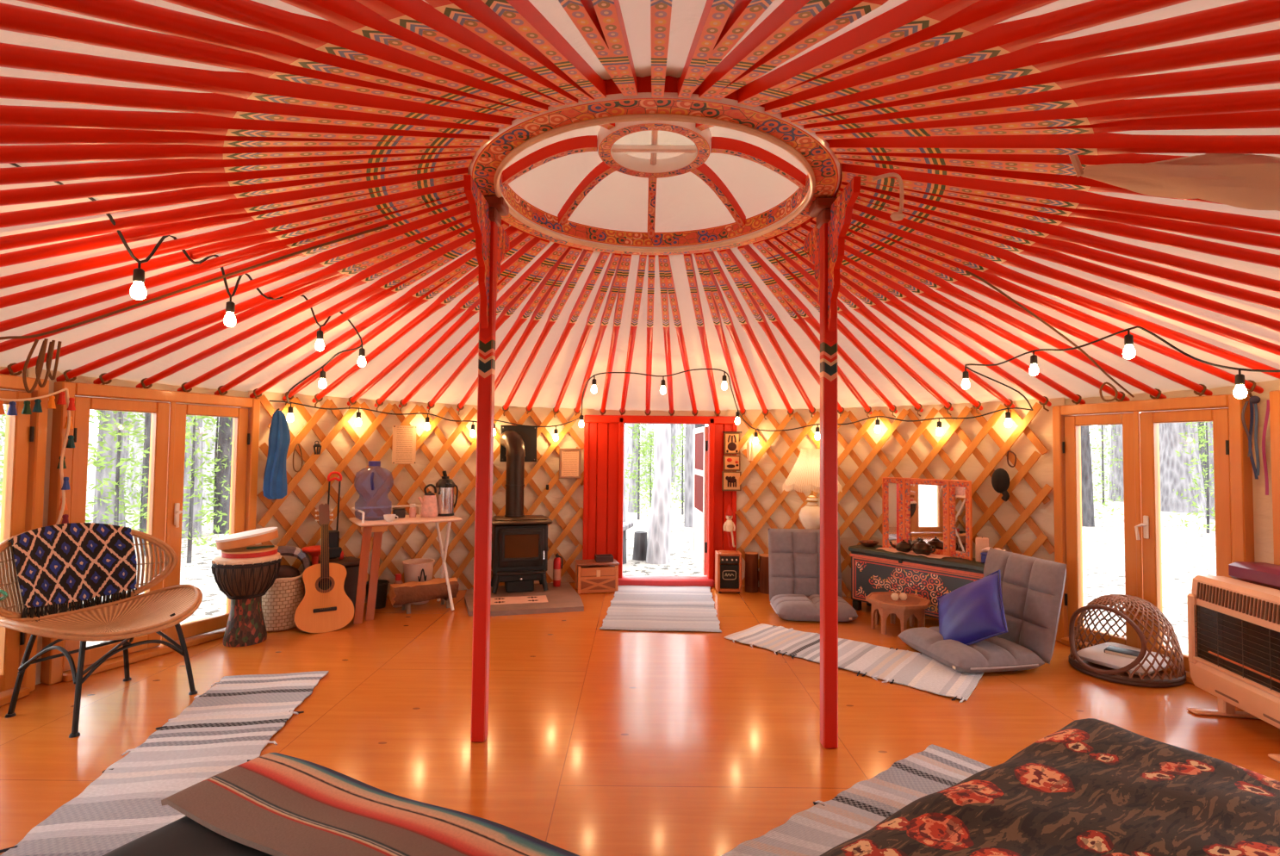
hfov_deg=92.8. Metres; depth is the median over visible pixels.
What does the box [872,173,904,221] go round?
rope
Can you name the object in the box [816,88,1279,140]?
pole
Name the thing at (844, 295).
pole
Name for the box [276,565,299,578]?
blanket
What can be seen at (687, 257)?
pole
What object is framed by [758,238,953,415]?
pole
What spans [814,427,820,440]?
socket
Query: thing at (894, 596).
candle
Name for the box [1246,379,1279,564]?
wall
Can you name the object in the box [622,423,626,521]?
pine tree
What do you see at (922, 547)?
teapot
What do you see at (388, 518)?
cup
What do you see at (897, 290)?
pole
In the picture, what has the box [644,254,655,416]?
pole
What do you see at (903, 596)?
candle
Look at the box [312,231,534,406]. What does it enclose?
pole
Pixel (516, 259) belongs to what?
pole
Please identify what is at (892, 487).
mirror glass
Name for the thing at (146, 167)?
pole
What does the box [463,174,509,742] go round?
post
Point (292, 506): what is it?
wall
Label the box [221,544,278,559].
drum
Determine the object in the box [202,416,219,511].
pine tree
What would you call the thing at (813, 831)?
rag rug
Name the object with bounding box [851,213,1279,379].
pole
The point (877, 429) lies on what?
socket
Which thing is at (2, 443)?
pine tree
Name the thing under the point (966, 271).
rope
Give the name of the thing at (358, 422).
bulb
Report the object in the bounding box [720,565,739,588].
grille
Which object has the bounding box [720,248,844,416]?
pole
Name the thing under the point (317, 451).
lantern
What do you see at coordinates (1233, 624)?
heater
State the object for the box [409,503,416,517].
bottle
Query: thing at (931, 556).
table runner
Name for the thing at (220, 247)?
pole
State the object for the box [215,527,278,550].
drum
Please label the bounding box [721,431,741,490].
felt hanging
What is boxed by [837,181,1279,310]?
pole
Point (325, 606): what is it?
guitar
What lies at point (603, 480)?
door
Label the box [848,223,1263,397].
pole
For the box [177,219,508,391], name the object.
pole
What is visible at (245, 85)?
pole
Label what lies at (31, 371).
wall
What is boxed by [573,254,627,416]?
pole
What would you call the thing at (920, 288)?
pole
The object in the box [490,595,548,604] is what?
mat
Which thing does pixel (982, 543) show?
candle
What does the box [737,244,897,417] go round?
pole
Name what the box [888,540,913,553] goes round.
teapot
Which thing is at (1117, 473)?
pine tree
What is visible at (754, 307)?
pole
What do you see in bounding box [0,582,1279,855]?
floor
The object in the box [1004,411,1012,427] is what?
bulb
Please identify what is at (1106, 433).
pine tree
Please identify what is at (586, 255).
pole
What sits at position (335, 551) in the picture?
luggage cart
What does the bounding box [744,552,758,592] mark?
log
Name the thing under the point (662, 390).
socket
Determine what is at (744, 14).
pole
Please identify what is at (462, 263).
pole
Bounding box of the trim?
[0,366,1236,416]
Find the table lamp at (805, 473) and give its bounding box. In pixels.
[782,448,842,529]
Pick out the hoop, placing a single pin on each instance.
(4, 593)
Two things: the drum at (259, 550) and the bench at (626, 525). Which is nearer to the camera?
the drum at (259, 550)
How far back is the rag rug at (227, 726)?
2.46 m
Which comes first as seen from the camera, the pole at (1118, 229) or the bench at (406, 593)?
the pole at (1118, 229)
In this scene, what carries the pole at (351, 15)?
attached to the ring
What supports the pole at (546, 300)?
attached to the ring
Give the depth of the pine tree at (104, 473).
8.84 m
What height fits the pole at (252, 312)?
0.886 m
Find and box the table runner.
[876,547,950,559]
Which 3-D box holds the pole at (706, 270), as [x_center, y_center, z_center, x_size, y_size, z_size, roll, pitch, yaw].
[0.782,-0.568,4.720,0.061,0.886,2.517,-1,-2,20]
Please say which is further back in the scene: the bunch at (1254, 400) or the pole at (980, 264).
the bunch at (1254, 400)
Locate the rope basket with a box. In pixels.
[261,571,304,631]
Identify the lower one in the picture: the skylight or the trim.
the trim
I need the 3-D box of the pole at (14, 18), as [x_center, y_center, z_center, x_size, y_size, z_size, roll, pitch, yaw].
[-1.156,-0.726,1.092,0.060,0.886,2.518,-1,-3,37]
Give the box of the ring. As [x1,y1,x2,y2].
[468,75,841,254]
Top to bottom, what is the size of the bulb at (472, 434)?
0.117 m
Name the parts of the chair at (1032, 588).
seat, backrest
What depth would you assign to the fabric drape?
1.68 m
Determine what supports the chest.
on the floor
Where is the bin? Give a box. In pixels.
[366,579,389,608]
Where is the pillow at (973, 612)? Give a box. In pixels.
[937,569,1007,646]
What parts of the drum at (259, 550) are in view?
frame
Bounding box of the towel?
[262,408,290,499]
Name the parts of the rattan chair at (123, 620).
leg, leg, backrest, frame, seat, leg, leg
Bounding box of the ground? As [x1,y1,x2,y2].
[0,433,1216,654]
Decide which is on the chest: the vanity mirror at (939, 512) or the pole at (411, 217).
the vanity mirror at (939, 512)
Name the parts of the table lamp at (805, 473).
lamp shade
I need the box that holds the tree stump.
[632,531,647,560]
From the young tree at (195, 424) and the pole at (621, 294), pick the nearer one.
the pole at (621, 294)
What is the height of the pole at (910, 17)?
0.886 m
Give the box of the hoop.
[0,589,7,601]
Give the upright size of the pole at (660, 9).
0.886 m
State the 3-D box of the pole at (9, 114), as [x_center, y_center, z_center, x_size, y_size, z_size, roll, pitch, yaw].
[-1.510,-0.711,1.415,2.517,0.886,0.061,2,-4,-41]
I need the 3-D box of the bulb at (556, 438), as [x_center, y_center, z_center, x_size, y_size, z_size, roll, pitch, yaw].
[-0.809,0.068,5.859,0.049,0.117,0.049,1,-2,0]
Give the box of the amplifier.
[714,550,742,593]
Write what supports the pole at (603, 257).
attached to the ring
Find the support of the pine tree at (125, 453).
on the ground
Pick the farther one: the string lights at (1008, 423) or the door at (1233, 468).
the string lights at (1008, 423)
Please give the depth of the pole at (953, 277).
3.22 m
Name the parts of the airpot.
lid, handle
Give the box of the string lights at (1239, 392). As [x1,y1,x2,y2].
[961,325,1279,410]
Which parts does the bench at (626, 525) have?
leg, seat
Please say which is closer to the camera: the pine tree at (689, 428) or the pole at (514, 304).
the pole at (514, 304)
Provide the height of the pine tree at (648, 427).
11.084 m
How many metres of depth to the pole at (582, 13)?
1.41 m
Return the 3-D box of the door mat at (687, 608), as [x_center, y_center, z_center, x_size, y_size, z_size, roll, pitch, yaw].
[0.187,1.478,5.080,0.962,0.010,1.439,1,-2,0]
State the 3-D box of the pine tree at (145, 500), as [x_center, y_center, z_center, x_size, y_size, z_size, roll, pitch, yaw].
[-6.168,-3.306,8.172,2.280,9.960,2.696,0,-2,19]
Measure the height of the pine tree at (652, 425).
11.541 m
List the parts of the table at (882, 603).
leg panel, leg panel, leg panel, leg panel, leg panel, leg panel, leg panel, leg panel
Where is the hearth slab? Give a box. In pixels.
[464,582,584,616]
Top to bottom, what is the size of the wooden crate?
0.270 m
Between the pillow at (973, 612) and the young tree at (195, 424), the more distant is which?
the young tree at (195, 424)
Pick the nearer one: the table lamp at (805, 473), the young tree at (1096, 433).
the table lamp at (805, 473)
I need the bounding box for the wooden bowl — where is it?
[858,540,879,546]
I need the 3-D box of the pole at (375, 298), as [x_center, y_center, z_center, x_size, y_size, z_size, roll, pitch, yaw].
[-1.812,-0.636,3.676,2.518,0.886,0.060,0,-2,27]
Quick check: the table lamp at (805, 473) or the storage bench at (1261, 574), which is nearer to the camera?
the storage bench at (1261, 574)
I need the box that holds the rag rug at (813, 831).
[720,744,992,855]
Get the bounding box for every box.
[304,556,360,611]
[980,552,987,563]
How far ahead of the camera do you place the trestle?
4.56 m
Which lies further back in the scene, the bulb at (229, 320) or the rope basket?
the rope basket
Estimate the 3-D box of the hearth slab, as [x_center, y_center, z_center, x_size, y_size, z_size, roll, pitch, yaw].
[-1.011,1.462,5.235,0.953,0.038,0.934,1,-2,-17]
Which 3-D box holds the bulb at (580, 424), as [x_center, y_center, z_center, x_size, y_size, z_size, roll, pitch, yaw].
[-0.551,-0.063,5.745,0.049,0.117,0.049,1,-2,0]
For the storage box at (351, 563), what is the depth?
4.72 m
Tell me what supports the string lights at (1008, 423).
attached to the wall at (1041, 471)
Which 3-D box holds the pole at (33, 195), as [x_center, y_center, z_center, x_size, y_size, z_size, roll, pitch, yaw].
[-1.808,-0.701,1.866,2.517,0.886,0.061,2,-2,-26]
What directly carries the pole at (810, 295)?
attached to the ring
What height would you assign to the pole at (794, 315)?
0.886 m
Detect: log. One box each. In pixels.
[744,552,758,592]
[758,553,769,594]
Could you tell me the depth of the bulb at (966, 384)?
3.94 m
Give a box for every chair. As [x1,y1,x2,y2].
[0,527,202,738]
[768,528,858,621]
[898,547,1066,673]
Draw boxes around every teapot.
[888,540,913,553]
[907,539,935,555]
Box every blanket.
[8,522,138,621]
[161,752,580,855]
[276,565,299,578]
[277,546,310,570]
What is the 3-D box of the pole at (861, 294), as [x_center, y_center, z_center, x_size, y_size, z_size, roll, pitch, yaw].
[1.782,-0.588,3.931,2.517,0.886,0.061,2,-3,-34]
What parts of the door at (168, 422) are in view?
sash, handle, sash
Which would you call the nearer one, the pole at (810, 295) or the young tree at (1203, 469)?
the pole at (810, 295)
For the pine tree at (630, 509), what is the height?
10.390 m
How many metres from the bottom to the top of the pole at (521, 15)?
0.886 m
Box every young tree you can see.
[0,405,6,522]
[0,416,108,528]
[85,410,150,533]
[92,412,146,531]
[143,415,231,563]
[202,416,232,532]
[624,423,653,519]
[640,428,653,507]
[671,423,685,515]
[1089,424,1124,503]
[1089,425,1124,518]
[1168,422,1215,533]
[1198,427,1206,500]
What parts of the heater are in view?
frame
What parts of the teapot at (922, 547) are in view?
handle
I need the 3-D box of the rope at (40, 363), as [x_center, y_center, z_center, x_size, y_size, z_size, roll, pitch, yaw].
[-2.152,-0.540,2.770,2.007,0.785,0.266,1,-2,-6]
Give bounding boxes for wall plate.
[499,425,537,461]
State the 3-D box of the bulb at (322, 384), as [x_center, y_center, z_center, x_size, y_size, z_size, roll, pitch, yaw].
[-2.092,-0.318,4.021,0.049,0.117,0.049,1,-2,0]
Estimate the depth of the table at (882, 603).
4.38 m
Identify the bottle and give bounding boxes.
[392,573,403,607]
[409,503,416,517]
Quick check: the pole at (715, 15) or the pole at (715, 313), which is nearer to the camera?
the pole at (715, 15)
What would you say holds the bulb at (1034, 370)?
attached to the string lights at (1239, 392)
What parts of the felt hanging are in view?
rod, panel, panel, panel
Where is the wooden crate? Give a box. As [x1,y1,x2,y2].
[574,559,619,594]
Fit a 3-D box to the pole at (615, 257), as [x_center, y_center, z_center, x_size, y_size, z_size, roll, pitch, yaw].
[-0.482,-0.580,4.779,0.061,0.886,2.517,3,-3,-15]
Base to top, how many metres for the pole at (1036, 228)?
0.887 m
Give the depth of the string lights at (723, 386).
4.96 m
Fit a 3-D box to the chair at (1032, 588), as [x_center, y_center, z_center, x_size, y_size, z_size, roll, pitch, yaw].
[2.168,1.145,3.899,0.748,0.642,0.630,1,-2,-10]
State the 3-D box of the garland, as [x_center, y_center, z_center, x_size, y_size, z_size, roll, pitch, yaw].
[-3.140,0.193,3.108,0.074,0.837,0.466,0,-2,7]
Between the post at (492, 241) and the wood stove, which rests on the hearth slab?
the wood stove
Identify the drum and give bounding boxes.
[211,552,282,646]
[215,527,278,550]
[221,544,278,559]
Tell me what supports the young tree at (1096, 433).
on the ground
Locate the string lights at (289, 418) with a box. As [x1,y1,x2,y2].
[268,400,578,441]
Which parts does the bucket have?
handle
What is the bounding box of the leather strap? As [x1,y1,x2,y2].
[1006,450,1016,467]
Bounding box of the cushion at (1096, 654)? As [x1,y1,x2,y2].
[1076,642,1173,675]
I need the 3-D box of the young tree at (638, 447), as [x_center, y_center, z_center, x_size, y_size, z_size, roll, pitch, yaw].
[-0.033,0.812,12.471,0.915,2.165,1.027,1,-2,-9]
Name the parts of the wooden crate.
lid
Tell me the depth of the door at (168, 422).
3.82 m
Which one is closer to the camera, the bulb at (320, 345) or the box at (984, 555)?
the bulb at (320, 345)
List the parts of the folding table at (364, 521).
rail, leg, leg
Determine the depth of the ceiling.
3.65 m
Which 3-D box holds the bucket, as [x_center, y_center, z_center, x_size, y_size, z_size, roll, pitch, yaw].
[-1.869,1.296,5.143,0.260,0.345,0.261,2,-3,-35]
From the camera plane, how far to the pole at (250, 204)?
2.27 m
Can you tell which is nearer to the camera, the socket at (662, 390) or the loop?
the loop
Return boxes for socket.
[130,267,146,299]
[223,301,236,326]
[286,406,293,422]
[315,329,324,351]
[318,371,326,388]
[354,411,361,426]
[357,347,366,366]
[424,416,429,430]
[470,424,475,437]
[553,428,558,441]
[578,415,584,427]
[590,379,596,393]
[659,379,665,394]
[720,375,727,390]
[734,411,739,424]
[753,432,758,444]
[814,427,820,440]
[874,419,880,433]
[936,421,942,435]
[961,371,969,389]
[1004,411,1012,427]
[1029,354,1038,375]
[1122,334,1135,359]
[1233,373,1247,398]
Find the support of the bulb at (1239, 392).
attached to the string lights at (1239, 392)
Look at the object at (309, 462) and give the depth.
5.26 m
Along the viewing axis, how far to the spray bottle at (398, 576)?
4.99 m
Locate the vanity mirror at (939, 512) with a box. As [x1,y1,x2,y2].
[882,477,972,560]
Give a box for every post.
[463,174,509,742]
[803,176,861,748]
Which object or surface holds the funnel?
on the storage box at (351, 563)
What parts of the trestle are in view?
leg, leg, rail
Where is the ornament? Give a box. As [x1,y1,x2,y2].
[746,438,754,460]
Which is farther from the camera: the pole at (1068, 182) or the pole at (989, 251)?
the pole at (989, 251)
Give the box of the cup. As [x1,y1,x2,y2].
[383,514,397,521]
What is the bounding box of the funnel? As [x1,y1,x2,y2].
[301,545,320,565]
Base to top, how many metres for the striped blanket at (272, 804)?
0.194 m
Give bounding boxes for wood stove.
[490,430,553,593]
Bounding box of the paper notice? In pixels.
[391,425,416,464]
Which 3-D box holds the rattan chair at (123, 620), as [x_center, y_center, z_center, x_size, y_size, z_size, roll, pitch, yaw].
[-2.721,0.946,3.100,0.747,0.876,0.862,0,-2,13]
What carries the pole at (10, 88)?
attached to the ring
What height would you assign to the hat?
0.245 m
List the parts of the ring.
ring moulding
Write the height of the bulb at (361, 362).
0.117 m
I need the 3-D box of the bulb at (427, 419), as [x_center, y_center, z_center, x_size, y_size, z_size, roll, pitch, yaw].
[-1.865,-0.037,5.348,0.049,0.117,0.049,1,-2,0]
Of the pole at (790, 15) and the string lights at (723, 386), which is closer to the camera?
the pole at (790, 15)
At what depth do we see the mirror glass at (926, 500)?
4.78 m
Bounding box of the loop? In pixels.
[292,443,303,472]
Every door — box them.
[0,373,49,707]
[40,381,260,684]
[582,415,736,587]
[1052,393,1254,684]
[1269,390,1279,565]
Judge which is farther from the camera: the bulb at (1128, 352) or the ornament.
the ornament
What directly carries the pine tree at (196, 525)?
on the ground
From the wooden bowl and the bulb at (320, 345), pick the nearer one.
the bulb at (320, 345)
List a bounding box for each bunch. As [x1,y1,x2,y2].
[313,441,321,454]
[1241,395,1269,495]
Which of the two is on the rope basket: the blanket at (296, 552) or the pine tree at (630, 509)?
the blanket at (296, 552)
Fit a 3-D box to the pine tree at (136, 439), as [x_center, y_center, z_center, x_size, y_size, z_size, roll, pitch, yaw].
[-10.655,-2.919,12.859,2.787,9.447,2.739,1,-2,-21]
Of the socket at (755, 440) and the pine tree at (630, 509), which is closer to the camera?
the socket at (755, 440)
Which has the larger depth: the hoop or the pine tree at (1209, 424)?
the pine tree at (1209, 424)
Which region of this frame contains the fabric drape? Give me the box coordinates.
[1068,153,1279,210]
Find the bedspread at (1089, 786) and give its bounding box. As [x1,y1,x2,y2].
[820,718,1279,855]
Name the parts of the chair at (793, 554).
backrest, seat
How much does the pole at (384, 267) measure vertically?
0.886 m
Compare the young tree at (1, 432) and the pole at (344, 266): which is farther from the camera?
the young tree at (1, 432)
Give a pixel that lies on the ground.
(1187, 553)
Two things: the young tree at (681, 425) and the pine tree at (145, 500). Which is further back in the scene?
the young tree at (681, 425)
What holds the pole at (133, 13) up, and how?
attached to the ring
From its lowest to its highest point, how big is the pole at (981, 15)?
0.887 m
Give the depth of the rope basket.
4.28 m
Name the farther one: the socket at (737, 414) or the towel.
the socket at (737, 414)
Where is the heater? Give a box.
[1186,575,1279,763]
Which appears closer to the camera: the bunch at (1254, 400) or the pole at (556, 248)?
the bunch at (1254, 400)
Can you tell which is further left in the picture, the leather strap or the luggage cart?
the luggage cart
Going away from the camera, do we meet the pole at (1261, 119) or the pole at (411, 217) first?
the pole at (1261, 119)
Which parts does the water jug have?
handle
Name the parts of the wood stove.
leg, leg, door, door glass, plate, door handle, leg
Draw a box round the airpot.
[435,470,458,516]
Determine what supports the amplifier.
on the floor
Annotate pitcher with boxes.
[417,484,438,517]
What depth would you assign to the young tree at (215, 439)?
9.94 m
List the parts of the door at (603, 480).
panel, panel, frame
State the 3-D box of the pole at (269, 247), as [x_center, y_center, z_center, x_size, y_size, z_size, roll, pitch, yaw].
[-2.016,-0.671,2.692,2.518,0.886,0.060,1,-2,0]
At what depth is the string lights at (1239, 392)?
2.92 m
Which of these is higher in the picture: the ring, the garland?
the ring
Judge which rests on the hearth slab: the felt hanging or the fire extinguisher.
the fire extinguisher
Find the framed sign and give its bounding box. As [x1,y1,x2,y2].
[559,447,581,478]
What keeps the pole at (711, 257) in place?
attached to the ring
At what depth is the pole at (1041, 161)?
2.00 m
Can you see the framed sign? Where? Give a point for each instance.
(569, 459)
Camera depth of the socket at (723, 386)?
4.81 m
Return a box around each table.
[348,504,462,610]
[865,591,931,634]
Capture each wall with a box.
[27,367,59,684]
[248,391,594,602]
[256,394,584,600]
[726,397,1064,597]
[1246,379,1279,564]
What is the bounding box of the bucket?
[402,558,434,604]
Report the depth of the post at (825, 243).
2.71 m
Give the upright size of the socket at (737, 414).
0.117 m
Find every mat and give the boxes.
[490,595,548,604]
[599,585,721,632]
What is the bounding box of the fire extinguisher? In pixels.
[553,553,563,586]
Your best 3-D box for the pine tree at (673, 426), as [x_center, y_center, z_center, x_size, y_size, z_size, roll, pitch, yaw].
[1.046,-2.793,24.247,2.455,10.275,2.944,-1,-2,30]
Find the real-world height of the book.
0.022 m
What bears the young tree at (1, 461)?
on the ground
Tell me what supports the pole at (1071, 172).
attached to the ring
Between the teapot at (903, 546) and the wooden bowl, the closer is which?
the teapot at (903, 546)
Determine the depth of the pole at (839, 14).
1.41 m
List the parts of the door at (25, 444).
sash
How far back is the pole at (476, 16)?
1.44 m
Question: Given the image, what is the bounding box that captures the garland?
[0,387,75,524]
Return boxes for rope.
[0,223,388,392]
[872,173,904,221]
[965,270,1134,401]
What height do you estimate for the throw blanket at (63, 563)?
0.498 m
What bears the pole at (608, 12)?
attached to the ring
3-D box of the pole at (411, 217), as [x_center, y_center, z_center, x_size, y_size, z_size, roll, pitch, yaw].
[-2.017,-0.670,2.842,2.517,0.886,0.061,1,-1,2]
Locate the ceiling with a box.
[0,0,1279,411]
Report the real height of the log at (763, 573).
0.340 m
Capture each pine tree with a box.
[0,403,6,520]
[89,410,145,509]
[90,410,125,527]
[94,410,129,487]
[141,412,230,555]
[181,415,219,538]
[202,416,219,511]
[213,416,233,534]
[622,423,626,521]
[624,423,632,496]
[627,423,639,512]
[640,423,653,488]
[646,423,671,564]
[651,423,653,476]
[670,423,676,482]
[674,423,684,500]
[683,424,695,528]
[695,424,705,428]
[1081,425,1094,527]
[1096,425,1110,487]
[1108,424,1124,502]
[1158,422,1205,513]
[1198,422,1206,497]
[1205,421,1215,519]
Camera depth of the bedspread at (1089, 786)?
1.29 m
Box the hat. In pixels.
[991,468,1009,501]
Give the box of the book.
[1103,646,1139,658]
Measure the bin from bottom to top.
0.203 m
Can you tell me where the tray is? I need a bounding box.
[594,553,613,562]
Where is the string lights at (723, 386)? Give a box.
[578,368,744,427]
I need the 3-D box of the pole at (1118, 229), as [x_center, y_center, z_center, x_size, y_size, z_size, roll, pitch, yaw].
[2.064,-0.651,2.239,2.517,0.886,0.061,0,-1,15]
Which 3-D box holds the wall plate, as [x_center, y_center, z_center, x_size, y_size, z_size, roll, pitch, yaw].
[-1.147,0.148,5.776,0.345,0.345,0.024,1,-2,-22]
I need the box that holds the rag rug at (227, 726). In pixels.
[0,671,328,855]
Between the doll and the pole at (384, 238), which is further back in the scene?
the doll
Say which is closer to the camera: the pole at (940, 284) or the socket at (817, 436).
the pole at (940, 284)
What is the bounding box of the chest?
[848,544,984,619]
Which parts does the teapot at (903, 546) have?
spout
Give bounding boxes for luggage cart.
[319,472,343,559]
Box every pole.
[0,2,528,118]
[0,42,511,128]
[0,75,498,136]
[0,105,490,143]
[0,124,484,146]
[0,144,480,163]
[0,151,476,185]
[0,155,472,205]
[0,162,470,228]
[0,167,468,250]
[0,170,468,267]
[0,180,464,289]
[0,191,464,308]
[0,192,466,332]
[0,196,468,352]
[0,203,470,375]
[17,0,539,116]
[55,218,472,381]
[93,215,471,385]
[136,223,474,388]
[162,0,547,112]
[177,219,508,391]
[214,223,509,395]
[249,225,521,397]
[279,0,565,107]
[282,230,522,404]
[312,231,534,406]
[347,236,546,407]
[354,0,577,105]
[374,240,549,410]
[398,242,565,411]
[424,0,594,102]
[427,244,569,413]
[456,246,577,415]
[481,0,606,99]
[494,248,582,391]
[502,248,593,416]
[525,251,609,414]
[553,253,621,417]
[558,0,635,95]
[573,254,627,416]
[591,0,637,95]
[599,254,631,415]
[619,254,646,415]
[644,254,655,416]
[650,0,672,97]
[658,254,674,416]
[661,254,697,416]
[677,0,736,98]
[677,0,774,95]
[683,254,720,416]
[693,253,745,416]
[695,252,768,420]
[698,0,834,99]
[703,251,794,419]
[710,0,888,99]
[716,249,815,417]
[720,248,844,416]
[737,0,980,105]
[737,244,872,417]
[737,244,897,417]
[745,0,1058,106]
[752,242,923,416]
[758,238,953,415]
[764,0,1190,114]
[768,236,982,414]
[776,233,1015,412]
[781,0,1279,121]
[782,230,1051,411]
[789,227,1085,404]
[790,29,1279,125]
[795,222,1130,401]
[803,59,1279,132]
[805,217,1166,398]
[812,217,1212,396]
[814,110,1279,136]
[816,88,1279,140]
[829,132,1279,155]
[832,193,1279,355]
[834,152,1190,169]
[835,190,1279,332]
[836,152,1081,176]
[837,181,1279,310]
[838,158,1279,211]
[840,175,1279,292]
[841,163,1279,234]
[841,172,1279,268]
[842,175,1279,249]
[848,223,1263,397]
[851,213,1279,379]
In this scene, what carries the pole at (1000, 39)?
attached to the ring
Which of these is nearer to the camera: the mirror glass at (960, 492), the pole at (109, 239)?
the pole at (109, 239)
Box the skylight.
[503,125,807,232]
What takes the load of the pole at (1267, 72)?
attached to the ring
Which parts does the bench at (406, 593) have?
stand leg, stand leg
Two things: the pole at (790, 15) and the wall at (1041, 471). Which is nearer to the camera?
the pole at (790, 15)
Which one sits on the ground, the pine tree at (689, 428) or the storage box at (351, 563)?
the pine tree at (689, 428)
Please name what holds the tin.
on the folding table at (364, 521)
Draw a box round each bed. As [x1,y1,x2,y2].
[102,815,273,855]
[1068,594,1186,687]
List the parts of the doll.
leg, leg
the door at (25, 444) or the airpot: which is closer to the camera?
the door at (25, 444)
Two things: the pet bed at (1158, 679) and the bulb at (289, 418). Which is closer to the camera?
the pet bed at (1158, 679)
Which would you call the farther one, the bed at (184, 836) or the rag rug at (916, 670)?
the rag rug at (916, 670)
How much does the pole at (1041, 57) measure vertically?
0.886 m
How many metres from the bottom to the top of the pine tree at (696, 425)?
11.942 m
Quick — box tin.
[392,507,405,518]
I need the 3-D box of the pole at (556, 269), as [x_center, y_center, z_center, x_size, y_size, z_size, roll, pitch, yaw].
[-1.023,-0.594,4.547,0.061,0.886,2.517,0,-2,-31]
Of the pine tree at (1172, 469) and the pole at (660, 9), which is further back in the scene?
the pine tree at (1172, 469)
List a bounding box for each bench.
[388,577,459,614]
[622,521,633,564]
[1228,561,1279,590]
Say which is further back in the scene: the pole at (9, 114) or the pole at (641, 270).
the pole at (641, 270)
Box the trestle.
[353,525,387,624]
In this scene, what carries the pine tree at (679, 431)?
on the ground
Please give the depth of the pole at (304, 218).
2.49 m
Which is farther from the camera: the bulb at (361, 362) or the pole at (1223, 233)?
the bulb at (361, 362)
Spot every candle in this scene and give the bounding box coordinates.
[890,592,899,600]
[899,591,907,600]
[975,536,988,562]
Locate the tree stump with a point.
(640, 537)
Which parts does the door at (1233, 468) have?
sash, handle, sash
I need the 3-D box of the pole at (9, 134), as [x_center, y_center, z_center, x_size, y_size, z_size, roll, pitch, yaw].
[-1.585,-0.709,1.507,2.517,0.886,0.061,2,-2,-38]
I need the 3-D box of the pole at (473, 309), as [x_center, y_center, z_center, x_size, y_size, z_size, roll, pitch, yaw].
[-1.378,-0.608,4.274,0.061,0.887,2.517,0,-1,-43]
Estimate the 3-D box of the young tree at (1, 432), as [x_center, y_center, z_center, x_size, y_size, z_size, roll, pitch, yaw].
[-8.214,0.247,7.923,1.071,2.789,1.013,1,-2,-6]
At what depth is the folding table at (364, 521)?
4.87 m
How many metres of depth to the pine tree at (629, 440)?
17.89 m
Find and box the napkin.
[981,546,1006,551]
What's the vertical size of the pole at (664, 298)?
0.886 m
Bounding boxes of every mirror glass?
[888,483,898,544]
[909,484,943,550]
[954,486,965,553]
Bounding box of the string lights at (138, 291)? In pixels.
[10,163,366,403]
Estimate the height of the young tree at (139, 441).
2.992 m
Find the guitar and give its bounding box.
[293,503,354,633]
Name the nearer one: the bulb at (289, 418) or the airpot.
the bulb at (289, 418)
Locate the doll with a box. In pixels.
[723,504,735,546]
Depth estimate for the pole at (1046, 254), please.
2.65 m
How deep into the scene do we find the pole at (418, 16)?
1.43 m
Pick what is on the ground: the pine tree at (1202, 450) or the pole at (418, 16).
the pine tree at (1202, 450)
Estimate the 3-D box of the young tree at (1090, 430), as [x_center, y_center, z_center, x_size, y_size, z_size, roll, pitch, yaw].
[9.598,0.330,13.024,1.068,3.375,1.004,1,-2,-4]
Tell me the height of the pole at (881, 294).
0.886 m
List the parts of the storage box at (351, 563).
lid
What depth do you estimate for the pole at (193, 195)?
2.10 m
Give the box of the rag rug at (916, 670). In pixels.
[724,623,983,702]
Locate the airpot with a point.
(444, 495)
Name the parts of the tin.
lid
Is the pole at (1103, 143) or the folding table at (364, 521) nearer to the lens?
the pole at (1103, 143)
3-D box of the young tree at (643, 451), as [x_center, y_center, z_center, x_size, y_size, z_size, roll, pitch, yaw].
[0.271,1.002,14.971,1.042,1.973,0.926,2,-2,-24]
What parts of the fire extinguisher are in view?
tank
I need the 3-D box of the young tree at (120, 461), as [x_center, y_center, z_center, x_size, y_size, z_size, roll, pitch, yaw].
[-5.949,0.378,7.014,1.056,2.509,0.980,3,-3,-43]
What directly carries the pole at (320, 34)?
attached to the ring
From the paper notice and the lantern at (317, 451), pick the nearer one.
the lantern at (317, 451)
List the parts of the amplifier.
control panel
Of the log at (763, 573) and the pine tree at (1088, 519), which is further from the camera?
the pine tree at (1088, 519)
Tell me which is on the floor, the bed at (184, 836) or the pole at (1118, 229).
the bed at (184, 836)
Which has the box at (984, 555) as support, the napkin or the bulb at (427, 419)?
the napkin
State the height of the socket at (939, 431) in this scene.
0.117 m
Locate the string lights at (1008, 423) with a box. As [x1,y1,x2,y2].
[743,407,1031,444]
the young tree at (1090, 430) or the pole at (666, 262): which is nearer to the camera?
the pole at (666, 262)
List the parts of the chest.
lid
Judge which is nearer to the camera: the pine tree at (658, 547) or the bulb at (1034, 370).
the bulb at (1034, 370)
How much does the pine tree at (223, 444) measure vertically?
11.822 m
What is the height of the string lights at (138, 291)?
0.537 m
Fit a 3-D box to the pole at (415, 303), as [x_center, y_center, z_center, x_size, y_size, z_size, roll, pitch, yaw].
[-1.670,-0.628,3.927,2.518,0.886,0.060,-1,-3,35]

